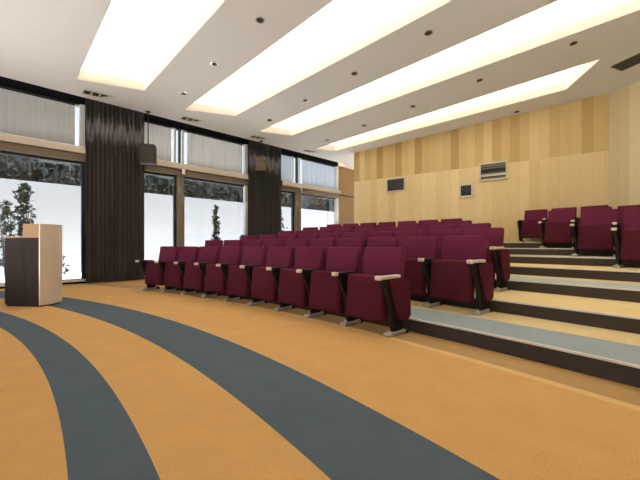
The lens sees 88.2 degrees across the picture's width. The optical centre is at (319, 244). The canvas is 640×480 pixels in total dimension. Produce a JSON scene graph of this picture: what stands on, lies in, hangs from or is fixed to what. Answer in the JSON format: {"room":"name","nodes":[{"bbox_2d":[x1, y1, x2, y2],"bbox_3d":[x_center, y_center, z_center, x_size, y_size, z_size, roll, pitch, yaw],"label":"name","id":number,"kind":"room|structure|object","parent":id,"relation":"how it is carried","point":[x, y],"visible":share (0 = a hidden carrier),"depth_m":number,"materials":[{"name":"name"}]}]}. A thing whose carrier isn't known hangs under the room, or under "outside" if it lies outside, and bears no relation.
{"room":"lecture hall","nodes":[
{"label":"lecture hall","id":0,"kind":"room"},
{"bbox_2d":[85,98,143,282],"bbox_3d":[-4.683,-1.329,7.573,1.280,4.318,0.066,0,0,-44],"label":"curtain","id":1,"kind":"object","parent":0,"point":[114,174],"visible":0.86,"depth_m":7.55,"materials":[{"name":"black fabric"}]},
{"bbox_2d":[0,145,353,288],"bbox_3d":[-3.337,-1.525,9.331,15.800,4.750,0.220,0,0,-44],"label":"wall","id":2,"kind":"structure","parent":0,"point":[345,175],"depth_m":13.36,"materials":[{"name":"brown wood"}]},
{"bbox_2d":[0,91,84,286],"bbox_3d":[-6.952,-1.153,5.704,4.760,3.915,0.290,0,0,-44],"label":"window","id":3,"kind":"structure","parent":2,"relation":"in","point":[13,145],"depth_m":7.00,"materials":[{"name":"wood"}]},
{"bbox_2d":[0,86,74,144],"bbox_3d":[-7.016,-2.635,5.670,4.540,0.943,0.044,0,0,-44],"label":"roller blind","id":4,"kind":"object","parent":3,"relation":"attached to","point":[26,114],"visible":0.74,"depth_m":6.80,"materials":[{"name":"grey fabric"}]},
{"bbox_2d":[0,76,337,166],"bbox_3d":[-4.064,-3.505,8.385,13.440,0.790,0.570,0,0,-44],"label":"trim","id":5,"kind":"structure","parent":2,"relation":"attached to","point":[6,82],"depth_m":8.47,"materials":[{"name":"black paint"}]},
{"bbox_2d":[144,122,248,277],"bbox_3d":[-3.313,-1.153,9.177,3.020,3.915,0.355,0,0,-44],"label":"window","id":6,"kind":"structure","parent":2,"relation":"in","point":[179,171],"depth_m":8.81,"materials":[{"name":"wood"}]},
{"bbox_2d":[144,120,171,161],"bbox_3d":[-4.158,-2.635,8.433,0.690,0.943,0.044,0,0,-44],"label":"roller blind","id":7,"kind":"object","parent":6,"relation":"attached to","point":[160,136],"visible":0.59,"depth_m":8.49,"materials":[{"name":"beige fabric"}]},
{"bbox_2d":[187,131,241,173],"bbox_3d":[-3.001,-2.635,9.552,1.690,0.943,0.044,0,0,-44],"label":"roller blind","id":8,"kind":"object","parent":6,"relation":"attached to","point":[206,151],"visible":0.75,"depth_m":9.49,"materials":[{"name":"beige fabric"}]},
{"bbox_2d":[249,140,280,237],"bbox_3d":[-1.720,-1.329,10.435,1.360,4.318,0.069,0,0,-44],"label":"curtain","id":9,"kind":"object","parent":2,"relation":"hanging from","point":[264,188],"visible":0.53,"depth_m":10.45,"materials":[{"name":"black fabric"}]},
{"bbox_2d":[281,156,340,233],"bbox_3d":[-0.293,-1.153,12.096,2.860,3.915,0.355,0,0,-44],"label":"window","id":10,"kind":"structure","parent":2,"relation":"in","point":[296,189],"depth_m":11.66,"materials":[{"name":"wood"}]},
{"bbox_2d":[281,153,291,181],"bbox_3d":[-1.164,-2.635,11.328,0.460,0.943,0.044,0,0,-44],"label":"roller blind","id":11,"kind":"object","parent":10,"relation":"attached to","point":[285,159],"visible":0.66,"depth_m":11.30,"materials":[{"name":"fabric"}]},
{"bbox_2d":[302,158,334,188],"bbox_3d":[-0.035,-2.635,12.419,1.680,0.943,0.044,0,0,-44],"label":"roller blind","id":12,"kind":"object","parent":10,"relation":"attached to","point":[313,173],"visible":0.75,"depth_m":12.40,"materials":[{"name":"fabric"}]},
{"bbox_2d":[0,279,639,479],"bbox_3d":[1.171,0.900,4.668,15.800,0.100,12.750,0,0,-44],"label":"floor","id":13,"kind":"structure","parent":0,"point":[113,380],"depth_m":1.82,"materials":[{"name":"carpet"}]},
{"bbox_2d":[4,224,61,306],"bbox_3d":[-4.079,0.279,4.721,0.606,1.142,0.344,0,0,7],"label":"lectern","id":14,"kind":"object","parent":13,"relation":"on","point":[33,261],"visible":1,"depth_m":4.57,"materials":[{"name":"brown wood"}]},
{"bbox_2d":[135,246,179,292],"bbox_3d":[-2.997,0.438,6.153,0.656,0.827,0.544,0,0,30],"label":"chair","id":15,"kind":"object","parent":13,"relation":"on","point":[154,271],"visible":0.89,"depth_m":6.11,"materials":[{"name":"red fabric"}]},
{"bbox_2d":[164,246,199,294],"bbox_3d":[-2.476,0.438,5.840,0.572,0.827,0.544,0,0,32],"label":"chair","id":16,"kind":"object","parent":13,"relation":"on","point":[174,271],"visible":0.84,"depth_m":5.79,"materials":[{"name":"red fabric"}]},
{"bbox_2d":[183,246,220,297],"bbox_3d":[-2.004,0.438,5.530,0.572,0.827,0.544,0,0,34],"label":"chair","id":17,"kind":"object","parent":13,"relation":"on","point":[194,275],"visible":0.84,"depth_m":5.48,"materials":[{"name":"red fabric"}]},
{"bbox_2d":[204,246,242,301],"bbox_3d":[-1.544,0.438,5.201,0.572,0.827,0.544,0,0,36],"label":"chair","id":18,"kind":"object","parent":13,"relation":"on","point":[216,275],"visible":0.86,"depth_m":5.16,"materials":[{"name":"red fabric"}]},
{"bbox_2d":[227,247,267,305],"bbox_3d":[-1.097,0.438,4.855,0.572,0.827,0.544,0,0,39],"label":"chair","id":19,"kind":"object","parent":13,"relation":"on","point":[239,280],"visible":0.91,"depth_m":4.81,"materials":[{"name":"red fabric"}]},
{"bbox_2d":[251,247,294,310],"bbox_3d":[-0.664,0.438,4.492,0.572,0.827,0.544,0,0,41],"label":"chair","id":20,"kind":"object","parent":13,"relation":"on","point":[265,280],"visible":0.88,"depth_m":4.46,"materials":[{"name":"red fabric"}]},
{"bbox_2d":[278,247,325,317],"bbox_3d":[-0.245,0.438,4.112,0.572,0.827,0.544,0,0,43],"label":"chair","id":21,"kind":"object","parent":13,"relation":"on","point":[294,284],"visible":0.84,"depth_m":4.08,"materials":[{"name":"red fabric"}]},
{"bbox_2d":[309,247,362,325],"bbox_3d":[0.159,0.438,3.716,0.544,0.827,0.572,0,0,-45],"label":"chair","id":22,"kind":"object","parent":13,"relation":"on","point":[328,288],"visible":0.88,"depth_m":3.69,"materials":[{"name":"red fabric"}]},
{"bbox_2d":[346,247,410,337],"bbox_3d":[0.549,0.438,3.303,0.544,0.827,0.577,0,0,-42],"label":"chair","id":23,"kind":"object","parent":13,"relation":"on","point":[380,293],"visible":1,"depth_m":3.20,"materials":[{"name":"red fabric"}]},
{"bbox_2d":[165,287,639,387],"bbox_3d":[1.083,0.783,3.010,1.941,0.132,10.627,0,0,-40],"label":"step","id":24,"kind":"structure","parent":13,"relation":"on","point":[612,355],"depth_m":2.63,"materials":[{"name":"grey carpet"}]},
{"bbox_2d":[205,240,222,246],"bbox_3d":[-2.391,0.308,6.917,0.656,0.827,0.544,0,0,30],"label":"chair","id":25,"kind":"object","parent":24,"relation":"on","point":[219,243],"visible":0.06,"depth_m":7.04,"materials":[{"name":"red fabric"}]},
{"bbox_2d":[223,240,242,246],"bbox_3d":[-1.873,0.308,6.600,0.572,0.827,0.544,0,0,32],"label":"chair","id":26,"kind":"object","parent":24,"relation":"on","point":[235,243],"visible":0.12,"depth_m":6.72,"materials":[{"name":"red fabric"}]},
{"bbox_2d":[243,240,262,247],"bbox_3d":[-1.402,0.308,6.287,0.572,0.827,0.544,0,0,35],"label":"chair","id":27,"kind":"object","parent":24,"relation":"on","point":[246,243],"visible":0.14,"depth_m":6.43,"materials":[{"name":"red fabric"}]},
{"bbox_2d":[264,239,285,251],"bbox_3d":[-0.943,0.308,5.957,0.572,0.827,0.544,0,0,37],"label":"chair","id":28,"kind":"object","parent":24,"relation":"on","point":[267,242],"visible":0.08,"depth_m":6.10,"materials":[{"name":"red fabric"}]},
{"bbox_2d":[286,239,309,267],"bbox_3d":[-0.496,0.308,5.610,0.572,0.827,0.544,0,0,39],"label":"chair","id":29,"kind":"object","parent":24,"relation":"on","point":[294,243],"visible":0.09,"depth_m":5.74,"materials":[{"name":"red fabric"}]},
{"bbox_2d":[310,238,335,270],"bbox_3d":[-0.062,0.308,5.248,0.572,0.827,0.544,0,0,41],"label":"chair","id":30,"kind":"object","parent":24,"relation":"on","point":[329,242],"visible":0.15,"depth_m":5.34,"materials":[{"name":"red fabric"}]},
{"bbox_2d":[326,238,364,257],"bbox_3d":[0.358,0.308,4.870,0.572,0.827,0.544,0,0,43],"label":"chair","id":31,"kind":"object","parent":24,"relation":"on","point":[342,242],"visible":0.12,"depth_m":4.98,"materials":[{"name":"red fabric"}]},
{"bbox_2d":[360,237,398,273],"bbox_3d":[0.764,0.308,4.476,0.572,0.827,0.544,0,0,45],"label":"chair","id":32,"kind":"object","parent":24,"relation":"on","point":[384,241],"visible":0.1,"depth_m":4.57,"materials":[{"name":"red fabric"}]},
{"bbox_2d":[402,236,441,307],"bbox_3d":[1.156,0.308,4.069,0.544,0.827,0.572,0,0,-43],"label":"chair","id":33,"kind":"object","parent":24,"relation":"on","point":[420,251],"visible":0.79,"depth_m":3.96,"materials":[{"name":"red fabric"}]},
{"bbox_2d":[430,235,493,315],"bbox_3d":[1.534,0.308,3.645,0.544,0.827,0.577,0,0,-41],"label":"chair","id":34,"kind":"object","parent":24,"relation":"on","point":[462,272],"visible":1,"depth_m":3.58,"materials":[{"name":"red fabric"}]},
{"bbox_2d":[410,286,639,333],"bbox_3d":[1.223,0.718,4.072,2.266,0.262,11.793,0,0,-44],"label":"step","id":35,"kind":"structure","parent":13,"relation":"on","point":[624,316],"depth_m":3.27,"materials":[{"name":"yellow carpet"}]},
{"bbox_2d":[241,235,258,240],"bbox_3d":[-1.778,0.178,7.676,0.656,0.827,0.544,0,0,31],"label":"chair","id":36,"kind":"object","parent":35,"relation":"on","point":[244,237],"visible":0.09,"depth_m":7.80,"materials":[{"name":"red fabric"}]},
{"bbox_2d":[259,235,277,246],"bbox_3d":[-1.262,0.178,7.355,0.572,0.827,0.544,0,0,33],"label":"chair","id":37,"kind":"object","parent":35,"relation":"on","point":[262,237],"visible":0.09,"depth_m":7.52,"materials":[{"name":"red fabric"}]},
{"bbox_2d":[278,234,297,246],"bbox_3d":[-0.793,0.178,7.039,0.572,0.827,0.544,0,0,35],"label":"chair","id":38,"kind":"object","parent":35,"relation":"on","point":[281,236],"visible":0.1,"depth_m":7.19,"materials":[{"name":"red fabric"}]},
{"bbox_2d":[298,233,318,246],"bbox_3d":[-0.335,0.178,6.707,0.572,0.827,0.544,0,0,37],"label":"chair","id":39,"kind":"object","parent":35,"relation":"on","point":[301,236],"visible":0.14,"depth_m":6.83,"materials":[{"name":"red fabric"}]},
{"bbox_2d":[320,233,341,246],"bbox_3d":[0.111,0.178,6.360,0.572,0.827,0.544,0,0,39],"label":"chair","id":40,"kind":"object","parent":35,"relation":"on","point":[336,236],"visible":0.1,"depth_m":6.49,"materials":[{"name":"red fabric"}]},
{"bbox_2d":[343,232,366,246],"bbox_3d":[0.545,0.178,5.998,0.572,0.827,0.544,0,0,41],"label":"chair","id":41,"kind":"object","parent":35,"relation":"on","point":[353,234],"visible":0.12,"depth_m":6.11,"materials":[{"name":"red fabric"}]},
{"bbox_2d":[364,231,394,251],"bbox_3d":[0.967,0.178,5.621,0.572,0.827,0.544,0,0,43],"label":"chair","id":42,"kind":"object","parent":35,"relation":"on","point":[385,233],"visible":0.09,"depth_m":5.75,"materials":[{"name":"red fabric"}]},
{"bbox_2d":[397,230,425,246],"bbox_3d":[1.375,0.178,5.230,0.572,0.827,0.544,0,0,45],"label":"chair","id":43,"kind":"object","parent":35,"relation":"on","point":[416,233],"visible":0.09,"depth_m":5.38,"materials":[{"name":"red fabric"}]},
{"bbox_2d":[429,229,461,258],"bbox_3d":[1.770,0.178,4.825,0.544,0.827,0.572,0,0,-43],"label":"chair","id":44,"kind":"object","parent":35,"relation":"on","point":[445,232],"visible":0.16,"depth_m":4.95,"materials":[{"name":"red fabric"}]},
{"bbox_2d":[466,227,509,291],"bbox_3d":[2.152,0.178,4.405,0.544,0.827,0.577,0,0,-41],"label":"chair","id":45,"kind":"object","parent":35,"relation":"on","point":[496,255],"visible":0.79,"depth_m":4.23,"materials":[{"name":"red fabric"}]},
{"bbox_2d":[503,242,573,247],"bbox_3d":[4.838,0.393,8.214,3.050,0.912,12.721,0,0,-44],"label":"floor","id":46,"kind":"structure","parent":13,"relation":"on","point":[506,244],"depth_m":7.50,"materials":[{"name":"brown wood"}]},
{"bbox_2d":[516,209,547,241],"bbox_3d":[5.271,-0.472,8.146,0.544,0.827,0.656,0,0,-43],"label":"chair","id":47,"kind":"object","parent":46,"relation":"on","point":[529,227],"visible":0.66,"depth_m":8.15,"materials":[{"name":"red fabric"}]},
{"bbox_2d":[551,207,577,236],"bbox_3d":[5.681,-0.472,7.698,0.544,0.827,0.572,0,0,-42],"label":"chair","id":48,"kind":"object","parent":46,"relation":"on","point":[568,207],"visible":0.12,"depth_m":7.78,"materials":[{"name":"red fabric"}]},
{"bbox_2d":[578,205,608,220],"bbox_3d":[6.052,-0.472,7.271,0.544,0.827,0.572,0,0,-40],"label":"chair","id":49,"kind":"object","parent":46,"relation":"on","point":[597,205],"visible":0.11,"depth_m":7.40,"materials":[{"name":"red fabric"}]},
{"bbox_2d":[504,248,614,255],"bbox_3d":[3.749,0.458,7.161,2.059,0.782,12.722,0,0,-44],"label":"floor","id":50,"kind":"structure","parent":13,"relation":"on","point":[514,251],"depth_m":6.39,"materials":[{"name":"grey carpet"}]},
{"bbox_2d":[538,209,577,247],"bbox_3d":[5.045,-0.342,6.961,0.544,0.827,0.656,0,0,-41],"label":"chair","id":51,"kind":"object","parent":50,"relation":"on","point":[558,229],"visible":0.77,"depth_m":6.96,"materials":[{"name":"red fabric"}]},
{"bbox_2d":[577,207,614,248],"bbox_3d":[5.439,-0.342,6.500,0.544,0.827,0.572,0,0,-40],"label":"chair","id":52,"kind":"object","parent":50,"relation":"on","point":[597,208],"visible":0.16,"depth_m":6.63,"materials":[{"name":"red fabric"}]},
{"bbox_2d":[617,205,639,223],"bbox_3d":[5.794,-0.342,6.059,0.544,0.827,0.572,0,0,-38],"label":"chair","id":53,"kind":"object","parent":50,"relation":"on","point":[620,209],"visible":0.26,"depth_m":6.31,"materials":[{"name":"red fabric"}]},
{"bbox_2d":[493,273,639,302],"bbox_3d":[1.595,0.653,5.079,2.262,0.392,12.724,0,0,-44],"label":"floor","id":54,"kind":"structure","parent":13,"relation":"on","point":[589,288],"depth_m":3.93,"materials":[{"name":"grey carpet"}]},
{"bbox_2d":[277,231,293,237],"bbox_3d":[-1.001,0.048,8.332,0.656,0.827,0.544,0,0,32],"label":"chair","id":55,"kind":"object","parent":54,"relation":"on","point":[279,232],"visible":0.07,"depth_m":8.47,"materials":[{"name":"red fabric"}]},
{"bbox_2d":[295,230,312,238],"bbox_3d":[-0.491,0.048,8.002,0.572,0.827,0.544,0,0,34],"label":"chair","id":56,"kind":"object","parent":54,"relation":"on","point":[297,232],"visible":0.12,"depth_m":8.17,"materials":[{"name":"red fabric"}]},
{"bbox_2d":[314,229,331,238],"bbox_3d":[-0.027,0.048,7.679,0.572,0.827,0.544,0,0,36],"label":"chair","id":57,"kind":"object","parent":54,"relation":"on","point":[319,232],"visible":0.09,"depth_m":7.84,"materials":[{"name":"red fabric"}]},
{"bbox_2d":[333,229,352,237],"bbox_3d":[0.426,0.048,7.341,0.572,0.827,0.544,0,0,38],"label":"chair","id":58,"kind":"object","parent":54,"relation":"on","point":[342,231],"visible":0.09,"depth_m":7.48,"materials":[{"name":"red fabric"}]},
{"bbox_2d":[354,228,374,246],"bbox_3d":[0.868,0.048,6.988,0.572,0.827,0.544,0,0,39],"label":"chair","id":59,"kind":"object","parent":54,"relation":"on","point":[367,230],"visible":0.19,"depth_m":7.08,"materials":[{"name":"red fabric"}]},
{"bbox_2d":[377,227,399,236],"bbox_3d":[1.299,0.048,6.621,0.572,0.827,0.544,0,0,41],"label":"chair","id":60,"kind":"object","parent":54,"relation":"on","point":[394,229],"visible":0.14,"depth_m":6.74,"materials":[{"name":"red fabric"}]},
{"bbox_2d":[402,226,426,231],"bbox_3d":[1.717,0.048,6.241,0.572,0.827,0.544,0,0,43],"label":"chair","id":61,"kind":"object","parent":54,"relation":"on","point":[408,228],"visible":0.09,"depth_m":6.39,"materials":[{"name":"red fabric"}]},
{"bbox_2d":[429,224,456,230],"bbox_3d":[2.123,0.048,5.847,0.572,0.827,0.544,0,0,45],"label":"chair","id":62,"kind":"object","parent":54,"relation":"on","point":[432,227],"visible":0.09,"depth_m":6.00,"materials":[{"name":"red fabric"}]},
{"bbox_2d":[460,223,490,235],"bbox_3d":[2.518,0.048,5.439,0.544,0.827,0.577,0,0,-43],"label":"chair","id":63,"kind":"object","parent":54,"relation":"on","point":[463,227],"visible":0.09,"depth_m":5.61,"materials":[{"name":"red fabric"}]},
{"bbox_2d":[495,263,639,281],"bbox_3d":[2.316,0.588,5.776,2.186,0.522,12.723,0,0,-44],"label":"floor","id":64,"kind":"structure","parent":13,"relation":"on","point":[628,274],"depth_m":4.63,"materials":[{"name":"yellow carpet"}]},
{"bbox_2d":[303,227,317,233],"bbox_3d":[-0.387,-0.082,9.086,0.656,0.827,0.544,0,0,32],"label":"chair","id":65,"kind":"object","parent":64,"relation":"on","point":[305,228],"visible":0.06,"depth_m":9.19,"materials":[{"name":"red fabric"}]},
{"bbox_2d":[320,226,335,232],"bbox_3d":[0.121,-0.082,8.753,0.572,0.827,0.544,0,0,34],"label":"chair","id":66,"kind":"object","parent":64,"relation":"on","point":[333,227],"visible":0.12,"depth_m":8.89,"materials":[{"name":"red fabric"}]},
{"bbox_2d":[337,226,354,231],"bbox_3d":[0.584,-0.082,8.428,0.572,0.827,0.544,0,0,36],"label":"chair","id":67,"kind":"object","parent":64,"relation":"on","point":[338,227],"visible":0.09,"depth_m":8.57,"materials":[{"name":"red fabric"}]},
{"bbox_2d":[356,225,374,227],"bbox_3d":[1.036,-0.082,8.088,0.572,0.827,0.544,0,0,38],"label":"chair","id":68,"kind":"object","parent":64,"relation":"on","point":[358,226],"visible":0.09,"depth_m":8.24,"materials":[{"name":"red fabric"}]},
{"bbox_2d":[376,224,395,231],"bbox_3d":[1.478,-0.082,7.736,0.572,0.827,0.544,0,0,39],"label":"chair","id":69,"kind":"object","parent":64,"relation":"on","point":[382,225],"visible":0.11,"depth_m":7.90,"materials":[{"name":"red fabric"}]},
{"bbox_2d":[398,223,418,230],"bbox_3d":[1.909,-0.082,7.369,0.572,0.827,0.544,0,0,41],"label":"chair","id":70,"kind":"object","parent":64,"relation":"on","point":[400,226],"visible":0.09,"depth_m":7.54,"materials":[{"name":"red fabric"}]},
{"bbox_2d":[421,222,443,236],"bbox_3d":[2.329,-0.082,6.990,0.572,0.827,0.544,0,0,43],"label":"chair","id":71,"kind":"object","parent":64,"relation":"on","point":[427,224],"visible":0.06,"depth_m":7.17,"materials":[{"name":"red fabric"}]},
{"bbox_2d":[447,220,471,228],"bbox_3d":[2.738,-0.082,6.596,0.577,0.827,0.544,0,0,45],"label":"chair","id":72,"kind":"object","parent":64,"relation":"on","point":[458,223],"visible":0.06,"depth_m":6.74,"materials":[{"name":"red fabric"}]},
{"bbox_2d":[611,211,639,267],"bbox_3d":[4.506,-0.082,4.567,0.544,0.827,0.656,0,0,-37],"label":"chair","id":73,"kind":"object","parent":64,"relation":"on","point":[627,240],"visible":1,"depth_m":4.67,"materials":[{"name":"red fabric"}]},
{"bbox_2d":[510,254,639,267],"bbox_3d":[3.034,0.523,6.470,2.119,0.652,12.722,0,0,-44],"label":"floor","id":74,"kind":"structure","parent":13,"relation":"on","point":[608,261],"depth_m":5.45,"materials":[{"name":"grey carpet"}]},
{"bbox_2d":[327,224,341,228],"bbox_3d":[0.307,-0.212,9.787,0.656,0.827,0.544,0,0,33],"label":"chair","id":75,"kind":"object","parent":74,"relation":"on","point":[328,225],"visible":0.05,"depth_m":9.92,"materials":[{"name":"red fabric"}]},
{"bbox_2d":[343,223,358,230],"bbox_3d":[0.812,-0.212,9.449,0.572,0.827,0.544,0,0,35],"label":"chair","id":76,"kind":"object","parent":74,"relation":"on","point":[352,224],"visible":0.08,"depth_m":9.57,"materials":[{"name":"red fabric"}]},
{"bbox_2d":[360,223,376,231],"bbox_3d":[1.272,-0.212,9.120,0.572,0.827,0.544,0,0,36],"label":"chair","id":77,"kind":"object","parent":74,"relation":"on","point":[374,224],"visible":0.05,"depth_m":9.23,"materials":[{"name":"red fabric"}]},
{"bbox_2d":[378,222,395,224],"bbox_3d":[1.722,-0.212,8.778,0.572,0.827,0.544,0,0,38],"label":"chair","id":78,"kind":"object","parent":74,"relation":"on","point":[380,223],"visible":0.06,"depth_m":8.94,"materials":[{"name":"red fabric"}]},
{"bbox_2d":[397,221,415,226],"bbox_3d":[2.162,-0.212,8.422,0.572,0.827,0.544,0,0,40],"label":"chair","id":79,"kind":"object","parent":74,"relation":"on","point":[399,222],"visible":0.08,"depth_m":8.60,"materials":[{"name":"red fabric"}]},
{"bbox_2d":[418,219,437,225],"bbox_3d":[2.591,-0.212,8.055,0.572,0.827,0.544,0,0,41],"label":"chair","id":80,"kind":"object","parent":74,"relation":"on","point":[436,220],"visible":0.09,"depth_m":8.26,"materials":[{"name":"red fabric"}]},
{"bbox_2d":[441,218,461,224],"bbox_3d":[3.012,-0.212,7.673,0.577,0.827,0.544,0,0,43],"label":"chair","id":81,"kind":"object","parent":74,"relation":"on","point":[445,221],"visible":0.06,"depth_m":7.85,"materials":[{"name":"red fabric"}]},
{"bbox_2d":[570,209,620,256],"bbox_3d":[4.810,-0.212,5.745,0.544,0.827,0.656,0,0,-39],"label":"chair","id":82,"kind":"object","parent":74,"relation":"on","point":[594,232],"visible":0.8,"depth_m":5.73,"materials":[{"name":"red fabric"}]},
{"bbox_2d":[620,207,639,229],"bbox_3d":[5.186,-0.212,5.267,0.544,0.827,0.572,0,0,-37],"label":"chair","id":83,"kind":"object","parent":74,"relation":"on","point":[622,226],"visible":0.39,"depth_m":5.50,"materials":[{"name":"red fabric"}]},
{"bbox_2d":[0,0,639,169],"bbox_3d":[1.171,-3.451,4.668,15.800,0.638,12.750,0,0,-44],"label":"ceiling","id":84,"kind":"structure","parent":0,"point":[44,43],"depth_m":6.12,"materials":[{"name":"paint"}]},
{"bbox_2d":[82,90,116,98],"bbox_3d":[-4.650,-3.160,6.963,0.580,0.041,0.220,0,0,-44],"label":"ceiling vent","id":85,"kind":"object","parent":84,"relation":"in","point":[87,92],"visible":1,"depth_m":6.92,"materials":[{"name":"metal"}]},
{"bbox_2d":[139,111,156,164],"bbox_3d":[-4.055,-2.534,7.769,0.340,1.247,0.270,0,0,-16],"label":"loudspeaker","id":86,"kind":"object","parent":84,"relation":"hanging from","point":[147,152],"visible":1,"depth_m":7.66,"materials":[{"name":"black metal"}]},
{"bbox_2d":[139,144,153,161],"bbox_3d":[-4.019,-2.130,7.646,0.300,0.400,0.014,0,0,-16],"label":"grille","id":87,"kind":"object","parent":86,"relation":"attached to","point":[146,151],"depth_m":7.64,"materials":[{"name":"metal"}]},
{"bbox_2d":[77,0,224,90],"bbox_3d":[-0.780,-3.543,3.276,1.200,0.713,9.878,0,0,-45],"label":"ceiling light","id":88,"kind":"object","parent":84,"relation":"attached to","point":[135,40],"visible":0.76,"depth_m":5.51,"materials":[{"name":"glowing warm white light diffuser panel"}]},
{"bbox_2d":[180,116,205,122],"bbox_3d":[-3.212,-3.160,8.353,0.580,0.041,0.220,0,0,-44],"label":"ceiling vent","id":89,"kind":"object","parent":84,"relation":"in","point":[183,117],"visible":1,"depth_m":8.29,"materials":[{"name":"metal"}]},
{"bbox_2d":[255,17,263,23],"bbox_3d":[-0.900,-3.389,4.940,0.132,0.064,0.131,0,0,-37],"label":"recessed light","id":90,"kind":"object","parent":84,"relation":"in","point":[259,20],"visible":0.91,"depth_m":4.94,"materials":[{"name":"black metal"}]},
{"bbox_2d":[250,135,268,139],"bbox_3d":[-1.774,-3.160,9.743,0.580,0.041,0.220,0,0,-44],"label":"ceiling vent","id":91,"kind":"object","parent":84,"relation":"in","point":[253,136],"visible":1,"depth_m":9.69,"materials":[{"name":"metal"}]},
{"bbox_2d":[255,140,266,172],"bbox_3d":[-1.776,-2.679,9.972,0.360,0.957,0.270,0,0,-6],"label":"loudspeaker","id":92,"kind":"object","parent":84,"relation":"hanging from","point":[260,162],"visible":1,"depth_m":9.84,"materials":[{"name":"brown plastic"}]},
{"bbox_2d":[255,157,265,170],"bbox_3d":[-1.763,-2.420,9.844,0.320,0.400,0.014,0,0,-6],"label":"grille","id":93,"kind":"object","parent":92,"relation":"attached to","point":[260,162],"depth_m":9.84,"materials":[{"name":"brown fabric"}]},
{"bbox_2d":[185,0,451,115],"bbox_3d":[0.884,-3.544,4.871,9.920,0.712,1.328,0,0,43],"label":"ceiling light","id":94,"kind":"object","parent":84,"relation":"attached to","point":[341,28],"visible":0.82,"depth_m":5.89,"materials":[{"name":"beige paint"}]},
{"bbox_2d":[424,30,432,35],"bbox_3d":[1.759,-3.467,5.355,0.132,0.064,0.131,0,0,-37],"label":"recessed light","id":95,"kind":"object","parent":84,"relation":"in","point":[428,32],"visible":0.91,"depth_m":5.34,"materials":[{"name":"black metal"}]},
{"bbox_2d":[259,0,639,135],"bbox_3d":[2.452,-3.543,6.415,10.015,0.714,1.196,0,0,41],"label":"ceiling light","id":96,"kind":"object","parent":84,"relation":"attached to","point":[559,19],"visible":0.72,"depth_m":6.23,"materials":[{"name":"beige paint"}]},
{"bbox_2d":[316,59,599,150],"bbox_3d":[2.929,-3.470,8.978,7.156,0.576,1.025,0,0,40],"label":"ceiling light","id":97,"kind":"object","parent":84,"relation":"attached to","point":[559,81],"visible":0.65,"depth_m":8.37,"materials":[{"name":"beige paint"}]},
{"bbox_2d":[569,41,577,45],"bbox_3d":[4.425,-3.545,5.762,0.132,0.064,0.131,0,0,-37],"label":"recessed light","id":98,"kind":"object","parent":84,"relation":"in","point":[573,42],"visible":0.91,"depth_m":5.76,"materials":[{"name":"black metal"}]},
{"bbox_2d":[609,53,639,71],"bbox_3d":[6.102,-3.559,6.243,0.440,0.055,0.860,0,0,-22],"label":"ceiling vent","id":99,"kind":"object","parent":84,"relation":"in","point":[634,60],"visible":1,"depth_m":6.45,"materials":[{"name":"black metal"}]},
{"bbox_2d":[354,93,608,241],"bbox_3d":[3.994,-1.545,9.651,6.731,4.710,0.150,0,0,35],"label":"wall","id":100,"kind":"structure","parent":0,"point":[557,156],"depth_m":8.97,"materials":[{"name":"brown wood"}]},
{"bbox_2d":[386,176,405,192],"bbox_3d":[2.431,-1.935,10.617,0.660,0.470,0.040,0,0,35],"label":"window","id":101,"kind":"structure","parent":100,"relation":"in","point":[397,184],"depth_m":10.61,"materials":[{"name":"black glass"}]},
{"bbox_2d":[459,183,472,197],"bbox_3d":[4.166,-1.555,9.417,0.380,0.390,0.040,0,0,35],"label":"window","id":102,"kind":"structure","parent":100,"relation":"in","point":[465,190],"depth_m":9.42,"materials":[{"name":"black glass"}]},
{"bbox_2d":[479,160,507,181],"bbox_3d":[4.734,-2.020,9.024,0.700,0.500,0.040,0,0,35],"label":"air vent","id":103,"kind":"object","parent":100,"relation":"in","point":[498,170],"visible":1,"depth_m":9.02,"materials":[{"name":"beige metal"}]},
{"bbox_2d":[609,81,639,208],"bbox_3d":[7.747,-1.545,5.375,0.150,4.710,5.036,0,0,-22],"label":"wall","id":104,"kind":"structure","parent":0,"point":[624,103],"depth_m":7.40,"materials":[{"name":"brown wood"}]},
{"label":"outside","id":105,"kind":"structure","parent":0,"visible":0},
{"bbox_2d":[0,272,80,282],"bbox_3d":[-1.359,0.910,5.040,60.920,0.100,33.200,0,0,-44],"label":"ground","id":106,"kind":"structure","parent":105,"point":[77,274],"depth_m":9.01,"materials":[{"name":"white"}]},
{"bbox_2d":[0,198,15,274],"bbox_3d":[-8.273,-0.182,8.595,0.836,2.068,1.007,0,0,-44],"label":"shrub","id":107,"kind":"object","parent":106,"relation":"on","point":[8,228],"visible":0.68,"depth_m":8.57,"materials":[{"name":"green plant"}]},
{"bbox_2d":[2,182,36,264],"bbox_3d":[-7.208,-0.334,7.996,0.763,2.372,0.898,0,0,-44],"label":"shrub","id":108,"kind":"object","parent":106,"relation":"on","point":[24,196],"visible":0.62,"depth_m":7.97,"materials":[{"name":"green plant"}]},
{"bbox_2d":[62,247,69,276],"bbox_3d":[-6.790,0.349,8.494,0.564,1.009,0.571,0,0,-44],"label":"shrub","id":109,"kind":"object","parent":106,"relation":"on","point":[66,269],"visible":0.04,"depth_m":8.52,"materials":[{"name":"green plant"}]},
{"bbox_2d":[0,178,333,275],"bbox_3d":[-5.220,-0.490,12.574,40.000,2.680,0.200,0,0,-44],"label":"wall","id":110,"kind":"structure","parent":106,"relation":"on","point":[57,204],"depth_m":11.73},
{"bbox_2d":[0,154,333,211],"bbox_3d":[-4.468,-1.168,14.672,30.202,4.037,1.127,0,0,-44],"label":"hedge","id":111,"kind":"object","parent":106,"relation":"on","point":[11,167],"visible":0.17,"depth_m":12.49,"materials":[{"name":"green plant"}]},
{"bbox_2d":[211,205,220,239],"bbox_3d":[-3.580,-0.293,11.483,0.451,2.289,0.596,0,0,-44],"label":"shrub","id":112,"kind":"object","parent":106,"relation":"on","point":[215,223],"visible":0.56,"depth_m":11.45,"materials":[{"name":"green plant"}]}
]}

